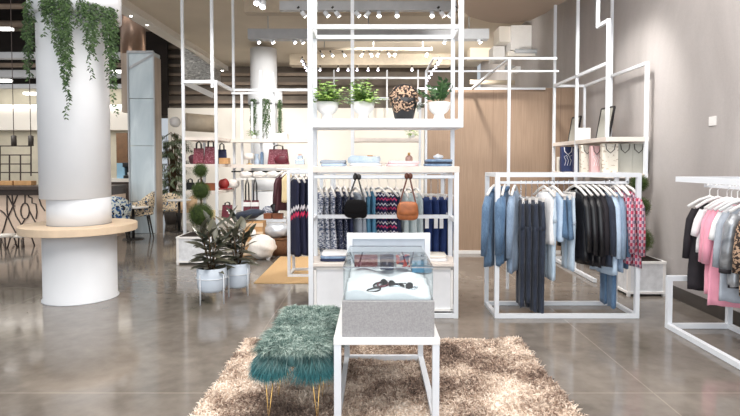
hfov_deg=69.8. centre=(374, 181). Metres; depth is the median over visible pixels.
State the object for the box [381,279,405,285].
sunglasses
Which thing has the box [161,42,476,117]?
wall
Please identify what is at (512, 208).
shirt
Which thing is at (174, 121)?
globe lamp
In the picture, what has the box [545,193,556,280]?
shirt
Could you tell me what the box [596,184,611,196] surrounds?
clothes hanger
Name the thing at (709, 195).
clothes hanger
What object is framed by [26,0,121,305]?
round column
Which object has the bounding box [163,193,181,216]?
shell chair
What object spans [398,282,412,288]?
sunglasses
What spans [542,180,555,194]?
clothes hanger
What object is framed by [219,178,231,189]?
hat
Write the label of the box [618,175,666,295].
planter
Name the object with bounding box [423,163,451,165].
jeans
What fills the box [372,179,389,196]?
clothes hanger
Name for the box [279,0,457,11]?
track
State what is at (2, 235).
bar stool
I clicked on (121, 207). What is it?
shell chair
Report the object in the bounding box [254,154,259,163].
glass vase
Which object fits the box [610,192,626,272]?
shirt
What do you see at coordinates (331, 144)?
wall
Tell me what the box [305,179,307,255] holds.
dress
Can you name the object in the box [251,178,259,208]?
handbag
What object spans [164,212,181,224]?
pot
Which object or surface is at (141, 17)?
ceiling beam
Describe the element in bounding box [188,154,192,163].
pouch
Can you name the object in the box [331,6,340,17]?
track spotlight
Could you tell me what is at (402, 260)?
trinket box
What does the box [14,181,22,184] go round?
tray
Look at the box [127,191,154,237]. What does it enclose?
shell chair
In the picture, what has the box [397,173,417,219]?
shoulder bag
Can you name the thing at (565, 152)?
paper bag
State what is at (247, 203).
handbag
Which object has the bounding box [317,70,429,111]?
frame
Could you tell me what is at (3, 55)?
ceiling slat
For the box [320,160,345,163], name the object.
shirt
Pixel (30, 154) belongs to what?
rack
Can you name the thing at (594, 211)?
leather jacket
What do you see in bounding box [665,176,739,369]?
rack
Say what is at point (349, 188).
clothes hanger
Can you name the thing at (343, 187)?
clothes hanger
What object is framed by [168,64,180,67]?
ceiling slat
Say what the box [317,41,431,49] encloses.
track
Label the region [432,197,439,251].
trousers
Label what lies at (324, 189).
clothes hanger
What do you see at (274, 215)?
box
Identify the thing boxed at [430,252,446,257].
sweater
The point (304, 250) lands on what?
dress
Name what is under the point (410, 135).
trailing plant
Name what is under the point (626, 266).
shirt
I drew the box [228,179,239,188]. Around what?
hat
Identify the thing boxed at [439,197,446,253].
trousers
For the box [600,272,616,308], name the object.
jeans
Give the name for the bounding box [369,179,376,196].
clothes hanger
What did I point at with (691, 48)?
wall
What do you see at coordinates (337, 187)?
clothes hanger
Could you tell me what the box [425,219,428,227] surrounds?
price tag
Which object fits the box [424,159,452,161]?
jeans
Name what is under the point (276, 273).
mat
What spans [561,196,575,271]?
jeans
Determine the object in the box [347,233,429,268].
framed board
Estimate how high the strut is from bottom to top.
0.493 m
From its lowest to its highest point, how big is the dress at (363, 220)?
0.698 m
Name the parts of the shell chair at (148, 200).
seat, leg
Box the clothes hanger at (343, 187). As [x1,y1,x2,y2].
[341,179,348,196]
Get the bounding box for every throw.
[239,171,251,177]
[252,171,265,177]
[266,171,280,177]
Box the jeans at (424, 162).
[424,162,451,163]
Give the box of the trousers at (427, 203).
[422,197,432,251]
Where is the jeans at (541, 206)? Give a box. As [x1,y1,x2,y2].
[532,200,545,313]
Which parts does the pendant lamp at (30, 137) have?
cord, lamp shade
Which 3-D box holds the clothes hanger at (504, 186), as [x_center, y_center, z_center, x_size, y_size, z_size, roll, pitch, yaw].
[1.414,0.070,5.766,0.030,0.166,0.387,1,2,23]
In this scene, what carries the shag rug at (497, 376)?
on the floor
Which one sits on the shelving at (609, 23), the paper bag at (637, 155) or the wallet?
the paper bag at (637, 155)
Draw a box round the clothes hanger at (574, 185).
[565,184,586,195]
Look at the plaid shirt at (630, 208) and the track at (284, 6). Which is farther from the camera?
the track at (284, 6)
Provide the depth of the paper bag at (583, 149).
7.68 m
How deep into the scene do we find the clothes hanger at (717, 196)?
4.98 m
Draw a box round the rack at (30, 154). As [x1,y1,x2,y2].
[0,145,37,180]
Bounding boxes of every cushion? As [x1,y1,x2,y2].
[265,223,286,237]
[345,264,430,299]
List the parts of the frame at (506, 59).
post, post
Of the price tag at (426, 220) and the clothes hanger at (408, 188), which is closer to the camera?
the price tag at (426, 220)
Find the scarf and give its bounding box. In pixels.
[433,154,442,158]
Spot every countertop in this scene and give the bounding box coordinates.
[0,185,127,189]
[111,178,128,181]
[111,178,131,201]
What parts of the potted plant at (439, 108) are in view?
stem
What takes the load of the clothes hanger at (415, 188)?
hanging from the shelving at (326, 279)
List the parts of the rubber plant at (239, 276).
wire leg, stem, pot, wire leg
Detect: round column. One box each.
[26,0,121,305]
[248,46,281,215]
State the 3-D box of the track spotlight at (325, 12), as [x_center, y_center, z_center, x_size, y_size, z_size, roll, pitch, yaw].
[-0.915,-3.091,9.660,0.190,0.208,0.081,0,2,0]
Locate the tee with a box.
[708,206,734,240]
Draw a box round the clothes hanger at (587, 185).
[584,184,599,195]
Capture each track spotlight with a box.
[253,0,259,5]
[259,0,265,8]
[297,6,306,17]
[323,10,329,17]
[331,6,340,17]
[354,11,360,17]
[364,11,370,17]
[437,6,445,17]
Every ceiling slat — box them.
[0,52,120,59]
[0,63,120,67]
[0,70,120,77]
[0,84,120,88]
[168,45,180,49]
[168,55,180,58]
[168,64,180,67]
[169,73,307,76]
[169,82,307,85]
[169,91,307,94]
[169,100,307,103]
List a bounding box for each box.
[205,183,214,190]
[219,158,229,163]
[264,213,272,218]
[269,133,288,138]
[272,213,283,218]
[380,254,393,269]
[396,254,409,266]
[411,260,422,272]
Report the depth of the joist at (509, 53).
12.11 m
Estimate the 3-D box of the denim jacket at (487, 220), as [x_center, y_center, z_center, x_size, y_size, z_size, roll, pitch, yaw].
[1.293,0.478,5.781,0.105,0.860,0.586,1,2,34]
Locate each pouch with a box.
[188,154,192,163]
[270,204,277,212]
[274,155,287,163]
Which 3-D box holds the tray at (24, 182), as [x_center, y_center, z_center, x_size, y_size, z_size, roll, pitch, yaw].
[-7.959,0.032,12.209,0.200,0.100,0.200,0,2,0]
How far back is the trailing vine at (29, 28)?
6.02 m
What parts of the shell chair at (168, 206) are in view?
seat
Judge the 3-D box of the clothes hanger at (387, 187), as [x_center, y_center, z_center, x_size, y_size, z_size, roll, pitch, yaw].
[0.158,0.056,6.426,0.030,0.255,0.387,-2,3,-40]
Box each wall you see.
[0,31,423,209]
[0,89,127,184]
[0,108,127,130]
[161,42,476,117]
[427,88,574,249]
[480,0,739,311]
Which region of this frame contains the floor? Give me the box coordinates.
[0,210,739,415]
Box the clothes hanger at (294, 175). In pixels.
[290,174,299,182]
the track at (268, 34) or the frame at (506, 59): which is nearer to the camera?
the frame at (506, 59)
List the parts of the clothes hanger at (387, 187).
arm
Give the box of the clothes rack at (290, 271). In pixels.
[287,170,335,276]
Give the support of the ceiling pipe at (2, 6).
attached to the ceiling at (16, 14)
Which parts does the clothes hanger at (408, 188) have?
arm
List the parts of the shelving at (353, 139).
post, thin shelf, post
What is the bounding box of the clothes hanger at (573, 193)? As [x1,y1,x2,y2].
[563,180,574,197]
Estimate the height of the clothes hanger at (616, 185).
0.166 m
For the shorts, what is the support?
hanging from the clothes hanger
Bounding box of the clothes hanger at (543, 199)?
[531,180,544,202]
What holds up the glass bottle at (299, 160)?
on the shelving at (214, 83)
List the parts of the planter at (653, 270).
planter frame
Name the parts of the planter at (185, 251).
planter frame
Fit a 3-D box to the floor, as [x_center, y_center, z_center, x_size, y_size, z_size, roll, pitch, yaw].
[-6.000,1.429,7.805,28.000,0.100,23.500,0,2,0]
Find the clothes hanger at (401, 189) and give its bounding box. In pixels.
[400,179,408,197]
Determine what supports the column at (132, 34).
attached to the ceiling at (16, 14)
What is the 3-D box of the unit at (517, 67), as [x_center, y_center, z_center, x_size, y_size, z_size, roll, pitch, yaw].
[3.842,-2.846,13.559,0.601,0.125,0.500,0,2,0]
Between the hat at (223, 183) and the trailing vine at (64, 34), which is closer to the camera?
the trailing vine at (64, 34)
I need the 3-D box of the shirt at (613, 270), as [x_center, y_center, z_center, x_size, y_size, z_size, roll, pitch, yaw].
[2.496,0.554,5.783,0.094,0.888,0.510,-1,2,-17]
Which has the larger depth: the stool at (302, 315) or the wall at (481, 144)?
the wall at (481, 144)
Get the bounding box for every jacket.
[481,186,494,266]
[494,186,502,266]
[500,186,509,264]
[557,186,591,261]
[575,186,598,266]
[575,186,604,267]
[589,186,609,265]
[595,186,616,266]
[719,212,739,288]
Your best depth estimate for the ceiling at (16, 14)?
17.44 m
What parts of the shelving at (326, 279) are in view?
post, post, post, hanging rail, rail, rail, panel trim, frame, shelf, shelf, post, frame, post, post, post, post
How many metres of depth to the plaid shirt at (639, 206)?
5.54 m
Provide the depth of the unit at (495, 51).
12.80 m
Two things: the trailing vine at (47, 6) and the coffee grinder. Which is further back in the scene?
the coffee grinder
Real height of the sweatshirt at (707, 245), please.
0.928 m
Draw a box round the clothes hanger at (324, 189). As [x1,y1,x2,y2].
[322,179,329,196]
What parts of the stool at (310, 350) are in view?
hairpin leg, seat, hairpin leg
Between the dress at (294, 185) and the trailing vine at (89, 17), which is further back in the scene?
the dress at (294, 185)
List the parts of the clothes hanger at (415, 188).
arm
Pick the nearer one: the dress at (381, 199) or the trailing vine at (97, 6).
the trailing vine at (97, 6)
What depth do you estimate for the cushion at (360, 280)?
3.48 m
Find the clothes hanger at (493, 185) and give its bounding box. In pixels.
[486,184,494,195]
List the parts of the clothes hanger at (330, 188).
arm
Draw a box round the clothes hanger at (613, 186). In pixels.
[608,180,623,196]
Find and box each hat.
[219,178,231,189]
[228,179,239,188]
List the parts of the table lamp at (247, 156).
lamp shade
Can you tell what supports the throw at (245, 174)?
on the wall ledge
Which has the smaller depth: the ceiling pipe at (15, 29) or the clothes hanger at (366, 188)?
the clothes hanger at (366, 188)
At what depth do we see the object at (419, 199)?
6.31 m
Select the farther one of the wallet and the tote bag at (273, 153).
the tote bag at (273, 153)
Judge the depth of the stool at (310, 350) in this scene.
3.27 m
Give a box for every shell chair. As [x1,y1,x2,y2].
[111,196,131,243]
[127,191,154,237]
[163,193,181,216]
[175,195,196,228]
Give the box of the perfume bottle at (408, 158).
[405,153,412,160]
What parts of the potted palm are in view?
stem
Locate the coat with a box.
[732,221,739,295]
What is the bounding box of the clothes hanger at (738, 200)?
[718,199,739,211]
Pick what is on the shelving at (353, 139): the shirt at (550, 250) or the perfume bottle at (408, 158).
the perfume bottle at (408, 158)
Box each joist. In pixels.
[467,48,490,60]
[505,51,534,56]
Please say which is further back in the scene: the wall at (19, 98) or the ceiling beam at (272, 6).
the wall at (19, 98)
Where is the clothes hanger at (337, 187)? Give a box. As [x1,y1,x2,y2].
[334,179,343,196]
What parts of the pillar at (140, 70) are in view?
panel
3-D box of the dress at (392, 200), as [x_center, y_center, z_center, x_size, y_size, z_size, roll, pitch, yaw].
[0.155,0.490,6.438,0.098,0.718,0.402,-2,3,-40]
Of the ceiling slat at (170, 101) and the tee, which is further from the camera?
the ceiling slat at (170, 101)
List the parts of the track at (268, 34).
hanger rod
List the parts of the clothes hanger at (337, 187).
arm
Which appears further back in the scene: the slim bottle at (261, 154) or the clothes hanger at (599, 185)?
the slim bottle at (261, 154)
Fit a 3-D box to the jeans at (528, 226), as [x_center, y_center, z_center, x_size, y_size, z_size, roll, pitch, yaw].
[1.640,0.754,5.789,0.072,1.088,0.360,0,2,0]
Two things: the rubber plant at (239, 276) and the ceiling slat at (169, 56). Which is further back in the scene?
the ceiling slat at (169, 56)
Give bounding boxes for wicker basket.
[271,236,286,255]
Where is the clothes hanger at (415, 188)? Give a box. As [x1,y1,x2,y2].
[410,179,423,197]
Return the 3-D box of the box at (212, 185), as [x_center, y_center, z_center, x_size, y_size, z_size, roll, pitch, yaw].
[-2.913,0.093,9.439,0.213,0.130,0.180,0,2,0]
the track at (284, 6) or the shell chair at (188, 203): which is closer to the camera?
the track at (284, 6)
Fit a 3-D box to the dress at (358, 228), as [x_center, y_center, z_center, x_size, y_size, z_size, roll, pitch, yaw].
[-0.232,0.479,6.440,0.113,0.698,0.377,-1,2,-29]
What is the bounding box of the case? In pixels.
[342,246,433,336]
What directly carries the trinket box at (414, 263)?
on the cushion at (360, 280)
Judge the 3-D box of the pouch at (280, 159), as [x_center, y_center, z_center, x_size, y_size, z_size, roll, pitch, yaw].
[-1.780,-0.414,10.052,0.260,0.180,0.068,0,2,0]
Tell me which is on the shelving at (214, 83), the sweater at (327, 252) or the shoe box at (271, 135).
the shoe box at (271, 135)
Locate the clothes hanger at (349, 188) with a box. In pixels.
[347,179,353,197]
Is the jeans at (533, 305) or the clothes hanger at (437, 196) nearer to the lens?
the jeans at (533, 305)
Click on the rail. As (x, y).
(277, 168)
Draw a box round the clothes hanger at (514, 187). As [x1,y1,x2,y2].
[510,184,518,195]
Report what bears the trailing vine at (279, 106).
hanging from the round column at (263, 58)
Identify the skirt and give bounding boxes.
[562,198,568,238]
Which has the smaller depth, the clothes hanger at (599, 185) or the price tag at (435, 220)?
the clothes hanger at (599, 185)
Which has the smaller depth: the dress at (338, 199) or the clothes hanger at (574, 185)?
the clothes hanger at (574, 185)
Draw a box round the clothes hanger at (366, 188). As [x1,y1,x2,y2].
[365,179,370,196]
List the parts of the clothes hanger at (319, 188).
arm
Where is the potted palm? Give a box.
[162,132,193,224]
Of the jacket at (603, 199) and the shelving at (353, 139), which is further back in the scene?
the shelving at (353, 139)
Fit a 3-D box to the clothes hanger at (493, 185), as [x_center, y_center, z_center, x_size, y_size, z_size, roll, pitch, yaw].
[1.294,0.070,5.766,0.030,0.166,0.387,1,2,34]
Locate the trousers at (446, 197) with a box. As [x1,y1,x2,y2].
[446,197,453,256]
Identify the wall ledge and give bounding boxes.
[236,178,275,179]
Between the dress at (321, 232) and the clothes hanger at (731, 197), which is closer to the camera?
the clothes hanger at (731, 197)
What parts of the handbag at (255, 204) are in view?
handle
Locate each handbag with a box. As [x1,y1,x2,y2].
[186,178,194,189]
[243,178,250,210]
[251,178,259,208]
[262,206,272,214]
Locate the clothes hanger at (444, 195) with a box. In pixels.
[429,179,446,199]
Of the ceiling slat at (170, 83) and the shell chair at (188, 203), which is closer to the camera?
the shell chair at (188, 203)
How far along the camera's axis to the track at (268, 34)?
11.68 m
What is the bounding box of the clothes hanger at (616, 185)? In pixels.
[615,184,626,193]
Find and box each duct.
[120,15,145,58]
[184,47,220,84]
[185,113,214,132]
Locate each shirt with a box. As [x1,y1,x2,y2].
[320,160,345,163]
[321,163,346,165]
[347,155,380,162]
[350,163,381,165]
[386,164,417,165]
[388,161,418,163]
[506,191,520,273]
[545,193,556,280]
[590,192,620,275]
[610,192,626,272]
[613,190,635,263]
[622,190,645,267]
[622,191,630,268]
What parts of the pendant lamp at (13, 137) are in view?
cord, lamp shade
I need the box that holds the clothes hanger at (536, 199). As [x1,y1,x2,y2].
[526,180,537,203]
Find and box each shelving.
[180,0,307,245]
[307,0,463,317]
[351,0,420,195]
[552,0,649,281]
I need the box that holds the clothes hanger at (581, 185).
[574,184,592,195]
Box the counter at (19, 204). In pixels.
[0,185,127,235]
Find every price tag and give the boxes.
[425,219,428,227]
[434,219,437,227]
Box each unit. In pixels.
[489,46,504,63]
[493,26,509,45]
[505,25,531,52]
[511,66,520,73]
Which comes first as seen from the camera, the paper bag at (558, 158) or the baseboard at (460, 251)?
the paper bag at (558, 158)
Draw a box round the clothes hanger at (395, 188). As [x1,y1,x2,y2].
[391,179,400,196]
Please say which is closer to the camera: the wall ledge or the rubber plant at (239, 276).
the rubber plant at (239, 276)
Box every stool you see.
[0,233,17,249]
[7,234,34,247]
[246,325,343,415]
[270,304,346,386]
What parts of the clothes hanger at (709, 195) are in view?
arm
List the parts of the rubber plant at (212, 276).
wire leg, stem, pot, wire leg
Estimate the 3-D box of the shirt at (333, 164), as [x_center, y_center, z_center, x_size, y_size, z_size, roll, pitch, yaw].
[-0.450,-0.184,5.827,0.278,0.036,0.300,0,2,0]
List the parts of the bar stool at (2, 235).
seat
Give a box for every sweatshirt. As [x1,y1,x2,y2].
[698,204,719,293]
[701,205,739,307]
[712,207,739,302]
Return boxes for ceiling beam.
[121,0,227,70]
[244,0,467,15]
[290,54,450,67]
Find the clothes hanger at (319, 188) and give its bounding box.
[318,178,324,196]
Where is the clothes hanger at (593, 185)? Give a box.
[590,184,604,196]
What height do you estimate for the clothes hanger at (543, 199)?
0.248 m
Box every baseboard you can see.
[459,250,560,253]
[673,285,739,326]
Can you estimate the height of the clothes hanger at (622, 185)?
0.166 m
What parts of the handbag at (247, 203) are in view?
handle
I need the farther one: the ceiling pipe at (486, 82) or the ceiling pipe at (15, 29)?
the ceiling pipe at (15, 29)
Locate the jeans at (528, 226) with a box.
[524,200,531,302]
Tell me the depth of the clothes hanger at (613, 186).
5.67 m
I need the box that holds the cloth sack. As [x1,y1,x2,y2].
[247,229,276,258]
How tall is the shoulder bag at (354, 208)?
0.512 m
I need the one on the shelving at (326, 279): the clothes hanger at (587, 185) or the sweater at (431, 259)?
the sweater at (431, 259)
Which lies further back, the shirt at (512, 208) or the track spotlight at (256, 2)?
the track spotlight at (256, 2)
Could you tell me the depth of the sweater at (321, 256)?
5.70 m
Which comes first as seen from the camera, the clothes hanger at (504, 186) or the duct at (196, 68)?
the clothes hanger at (504, 186)
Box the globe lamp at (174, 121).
[169,117,180,126]
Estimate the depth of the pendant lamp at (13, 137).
11.82 m
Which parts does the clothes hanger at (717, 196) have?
arm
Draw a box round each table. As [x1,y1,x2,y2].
[16,218,137,237]
[122,205,148,240]
[167,199,190,232]
[236,216,286,251]
[333,305,439,415]
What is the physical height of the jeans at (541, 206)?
1.208 m
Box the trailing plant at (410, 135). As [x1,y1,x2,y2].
[404,130,417,137]
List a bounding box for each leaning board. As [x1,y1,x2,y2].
[568,116,581,140]
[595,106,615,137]
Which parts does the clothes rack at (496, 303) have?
post, post, frame, frame, hanging rail, post, post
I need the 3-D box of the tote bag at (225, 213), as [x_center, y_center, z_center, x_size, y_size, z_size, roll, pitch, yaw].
[-2.707,0.519,9.724,0.199,0.297,0.119,0,2,-6]
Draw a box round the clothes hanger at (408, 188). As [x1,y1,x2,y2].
[404,179,417,197]
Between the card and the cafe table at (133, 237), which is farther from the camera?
the cafe table at (133, 237)
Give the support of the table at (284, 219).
on the floor
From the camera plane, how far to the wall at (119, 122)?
16.34 m
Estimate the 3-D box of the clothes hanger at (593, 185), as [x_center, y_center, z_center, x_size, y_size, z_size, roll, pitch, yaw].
[2.371,0.070,5.766,0.030,0.166,0.387,-1,2,-14]
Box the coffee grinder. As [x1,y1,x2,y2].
[122,163,128,177]
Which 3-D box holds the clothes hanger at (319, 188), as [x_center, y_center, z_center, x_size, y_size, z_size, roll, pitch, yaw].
[-0.679,0.056,6.426,0.030,0.255,0.387,-1,2,-23]
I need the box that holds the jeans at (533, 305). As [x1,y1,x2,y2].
[525,200,538,312]
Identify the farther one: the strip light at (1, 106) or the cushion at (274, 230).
the strip light at (1, 106)
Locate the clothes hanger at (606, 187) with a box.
[603,180,617,196]
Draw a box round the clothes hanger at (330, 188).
[328,179,335,196]
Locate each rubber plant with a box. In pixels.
[185,210,237,305]
[214,205,260,296]
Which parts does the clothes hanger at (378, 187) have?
arm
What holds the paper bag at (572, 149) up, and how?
on the shelving at (609, 23)
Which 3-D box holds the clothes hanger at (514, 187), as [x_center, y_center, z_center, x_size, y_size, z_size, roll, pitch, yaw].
[1.523,0.070,5.766,0.030,0.166,0.387,1,2,26]
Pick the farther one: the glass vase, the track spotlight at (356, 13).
the glass vase
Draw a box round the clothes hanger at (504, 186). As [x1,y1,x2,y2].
[501,184,508,195]
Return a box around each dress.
[290,179,301,256]
[299,179,307,255]
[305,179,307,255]
[318,192,325,249]
[320,192,329,251]
[328,192,336,248]
[335,191,343,249]
[342,191,348,249]
[348,192,353,232]
[353,192,362,232]
[361,192,366,232]
[366,191,370,232]
[370,191,376,232]
[375,192,388,232]
[383,192,396,232]
[393,192,401,232]
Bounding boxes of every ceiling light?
[0,27,13,30]
[0,79,11,81]
[23,92,35,94]
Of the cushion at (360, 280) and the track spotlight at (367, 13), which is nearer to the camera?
the cushion at (360, 280)
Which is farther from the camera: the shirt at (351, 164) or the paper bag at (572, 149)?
the paper bag at (572, 149)
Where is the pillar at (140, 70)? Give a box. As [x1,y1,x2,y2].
[121,51,162,232]
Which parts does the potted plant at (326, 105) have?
stem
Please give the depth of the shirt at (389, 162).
5.68 m
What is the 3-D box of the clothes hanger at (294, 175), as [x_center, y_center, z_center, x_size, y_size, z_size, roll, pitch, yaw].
[-1.189,-0.064,7.827,0.030,0.166,0.387,-1,2,-31]
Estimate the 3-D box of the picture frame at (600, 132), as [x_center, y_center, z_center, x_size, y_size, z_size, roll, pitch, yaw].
[3.341,-0.844,7.689,0.108,0.473,0.386,0,2,-4]
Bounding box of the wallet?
[354,255,377,266]
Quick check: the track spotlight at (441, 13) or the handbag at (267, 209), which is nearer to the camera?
the track spotlight at (441, 13)
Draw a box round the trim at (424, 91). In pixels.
[424,91,424,192]
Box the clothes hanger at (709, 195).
[687,184,716,207]
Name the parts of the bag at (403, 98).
handle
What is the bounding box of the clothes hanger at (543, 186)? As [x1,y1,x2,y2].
[533,180,555,196]
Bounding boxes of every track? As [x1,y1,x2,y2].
[248,16,488,40]
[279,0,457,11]
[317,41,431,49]
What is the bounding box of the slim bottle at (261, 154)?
[260,152,263,163]
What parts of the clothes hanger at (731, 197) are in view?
arm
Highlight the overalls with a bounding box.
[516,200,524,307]
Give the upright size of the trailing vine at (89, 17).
0.899 m
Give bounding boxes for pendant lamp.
[10,0,16,145]
[28,63,33,145]
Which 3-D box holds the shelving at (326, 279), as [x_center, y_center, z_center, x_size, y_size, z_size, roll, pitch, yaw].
[0.111,-1.115,6.140,1.631,5.100,1.199,0,2,0]
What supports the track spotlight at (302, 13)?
attached to the track at (284, 6)
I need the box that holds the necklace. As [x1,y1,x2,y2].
[366,287,380,291]
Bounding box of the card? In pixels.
[578,128,590,139]
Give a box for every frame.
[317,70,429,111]
[417,57,558,288]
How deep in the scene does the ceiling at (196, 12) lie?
13.40 m
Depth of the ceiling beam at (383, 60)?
16.75 m
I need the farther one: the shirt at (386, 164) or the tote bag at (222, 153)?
the tote bag at (222, 153)
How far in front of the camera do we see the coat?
4.41 m
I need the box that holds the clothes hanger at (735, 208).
[728,204,739,212]
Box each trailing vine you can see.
[19,0,37,80]
[38,0,59,51]
[52,0,74,119]
[72,0,97,80]
[91,3,100,61]
[97,5,120,115]
[250,99,256,134]
[262,98,271,138]
[276,100,283,132]
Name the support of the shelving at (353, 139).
on the floor
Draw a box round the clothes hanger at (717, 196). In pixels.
[695,184,736,207]
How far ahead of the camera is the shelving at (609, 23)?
7.90 m
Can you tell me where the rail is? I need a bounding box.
[277,168,299,169]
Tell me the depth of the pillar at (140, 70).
12.37 m
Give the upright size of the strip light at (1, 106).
0.092 m
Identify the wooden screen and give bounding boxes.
[116,133,127,162]
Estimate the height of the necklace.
0.025 m
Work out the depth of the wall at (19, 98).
16.87 m
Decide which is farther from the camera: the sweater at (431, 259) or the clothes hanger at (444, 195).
the clothes hanger at (444, 195)
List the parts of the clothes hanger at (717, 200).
arm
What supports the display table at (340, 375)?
on the shag rug at (497, 376)
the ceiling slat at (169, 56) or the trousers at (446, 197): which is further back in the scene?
the ceiling slat at (169, 56)
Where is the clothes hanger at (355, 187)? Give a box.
[352,186,361,195]
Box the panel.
[117,163,125,177]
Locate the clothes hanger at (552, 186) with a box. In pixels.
[544,180,564,196]
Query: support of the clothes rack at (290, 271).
on the mat at (276, 273)
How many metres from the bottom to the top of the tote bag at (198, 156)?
0.407 m
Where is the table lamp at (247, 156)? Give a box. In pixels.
[244,153,253,163]
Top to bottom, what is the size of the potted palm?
2.491 m
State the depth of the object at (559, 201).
5.63 m
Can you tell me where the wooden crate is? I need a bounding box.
[243,220,265,257]
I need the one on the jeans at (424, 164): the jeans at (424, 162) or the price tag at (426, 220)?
the jeans at (424, 162)
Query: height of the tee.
0.508 m
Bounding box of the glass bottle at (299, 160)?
[295,154,304,163]
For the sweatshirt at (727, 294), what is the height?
0.848 m
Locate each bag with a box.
[193,141,203,163]
[204,141,214,163]
[218,143,226,163]
[221,202,232,217]
[268,145,288,163]
[343,173,368,221]
[389,84,418,118]
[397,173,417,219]
[556,157,559,170]
[560,147,573,171]
[572,149,578,171]
[579,145,592,171]
[589,146,599,171]
[600,143,617,171]
[618,143,632,172]
[632,143,642,173]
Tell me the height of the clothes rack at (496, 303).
1.544 m
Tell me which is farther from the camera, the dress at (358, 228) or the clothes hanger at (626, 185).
the dress at (358, 228)
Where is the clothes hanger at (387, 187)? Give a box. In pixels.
[380,179,398,196]
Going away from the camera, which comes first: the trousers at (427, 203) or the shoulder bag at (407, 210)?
the shoulder bag at (407, 210)
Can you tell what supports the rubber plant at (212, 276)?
on the floor
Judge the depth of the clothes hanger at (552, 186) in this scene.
5.68 m
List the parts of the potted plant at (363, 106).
stem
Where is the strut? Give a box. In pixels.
[185,84,213,98]
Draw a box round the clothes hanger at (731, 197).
[707,185,739,209]
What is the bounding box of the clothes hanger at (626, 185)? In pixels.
[619,184,635,193]
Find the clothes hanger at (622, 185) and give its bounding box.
[614,184,630,195]
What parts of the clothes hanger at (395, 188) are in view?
arm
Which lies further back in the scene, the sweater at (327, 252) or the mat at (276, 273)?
the mat at (276, 273)
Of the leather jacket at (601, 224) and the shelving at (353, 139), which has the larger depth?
the shelving at (353, 139)
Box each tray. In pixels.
[0,181,13,184]
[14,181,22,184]
[23,181,35,184]
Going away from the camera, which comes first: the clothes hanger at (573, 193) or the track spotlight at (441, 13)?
the clothes hanger at (573, 193)
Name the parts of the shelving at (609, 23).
post, floor frame, post, post, post, shelf, shelf, frame, post, post, post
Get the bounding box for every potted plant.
[246,130,259,138]
[313,80,351,118]
[343,79,386,118]
[416,76,452,118]
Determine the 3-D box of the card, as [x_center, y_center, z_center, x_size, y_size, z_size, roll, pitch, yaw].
[3.200,-0.725,8.165,0.220,0.200,0.050,0,2,0]
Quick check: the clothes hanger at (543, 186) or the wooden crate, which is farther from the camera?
the wooden crate
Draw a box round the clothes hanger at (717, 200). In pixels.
[704,189,739,209]
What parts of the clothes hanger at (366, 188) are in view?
arm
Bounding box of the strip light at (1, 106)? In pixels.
[0,105,121,107]
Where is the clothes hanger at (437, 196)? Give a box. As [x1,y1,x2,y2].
[423,179,439,199]
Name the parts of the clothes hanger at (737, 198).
arm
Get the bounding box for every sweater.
[320,255,345,258]
[320,259,344,261]
[321,249,346,255]
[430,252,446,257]
[430,258,447,261]
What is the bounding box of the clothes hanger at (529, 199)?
[521,180,530,203]
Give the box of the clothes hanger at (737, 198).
[713,185,739,210]
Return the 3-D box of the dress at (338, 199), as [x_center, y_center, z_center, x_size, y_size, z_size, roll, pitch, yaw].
[-0.449,0.489,6.441,0.114,0.738,0.376,-1,2,-20]
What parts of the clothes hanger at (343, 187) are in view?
arm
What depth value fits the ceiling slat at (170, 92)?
18.65 m
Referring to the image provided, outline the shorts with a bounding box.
[562,197,573,240]
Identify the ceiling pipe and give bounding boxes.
[0,4,25,8]
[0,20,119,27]
[0,28,149,30]
[470,80,514,84]
[504,65,514,69]
[514,49,536,52]
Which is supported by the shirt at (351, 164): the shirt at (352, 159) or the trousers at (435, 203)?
the shirt at (352, 159)
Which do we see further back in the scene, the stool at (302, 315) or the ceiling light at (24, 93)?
the ceiling light at (24, 93)
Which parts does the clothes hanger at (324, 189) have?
arm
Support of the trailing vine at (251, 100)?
hanging from the round column at (263, 58)
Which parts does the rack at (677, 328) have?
post, frame, frame, hanging rail, post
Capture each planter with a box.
[176,163,224,264]
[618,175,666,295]
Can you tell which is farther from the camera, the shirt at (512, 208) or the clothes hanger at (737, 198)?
the shirt at (512, 208)
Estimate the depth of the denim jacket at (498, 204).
5.53 m
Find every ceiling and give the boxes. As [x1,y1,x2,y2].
[0,0,25,19]
[128,0,524,66]
[456,0,566,23]
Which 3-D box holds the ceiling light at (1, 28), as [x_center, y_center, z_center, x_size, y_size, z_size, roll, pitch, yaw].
[-9.569,-3.956,13.745,0.311,0.064,0.150,0,2,0]
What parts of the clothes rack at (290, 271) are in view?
post, post, frame, post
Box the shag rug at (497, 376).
[189,335,586,415]
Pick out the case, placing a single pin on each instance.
(360, 318)
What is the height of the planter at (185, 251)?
1.668 m
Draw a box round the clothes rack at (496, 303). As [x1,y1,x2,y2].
[484,172,641,317]
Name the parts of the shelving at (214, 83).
post, post, post, frame, shelf, shelf, shelf, post, shelf, post, post, frame, hanging rail, long shelf, long shelf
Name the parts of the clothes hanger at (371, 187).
arm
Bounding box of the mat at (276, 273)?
[254,256,308,283]
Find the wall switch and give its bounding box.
[709,116,716,125]
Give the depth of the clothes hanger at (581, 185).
5.66 m

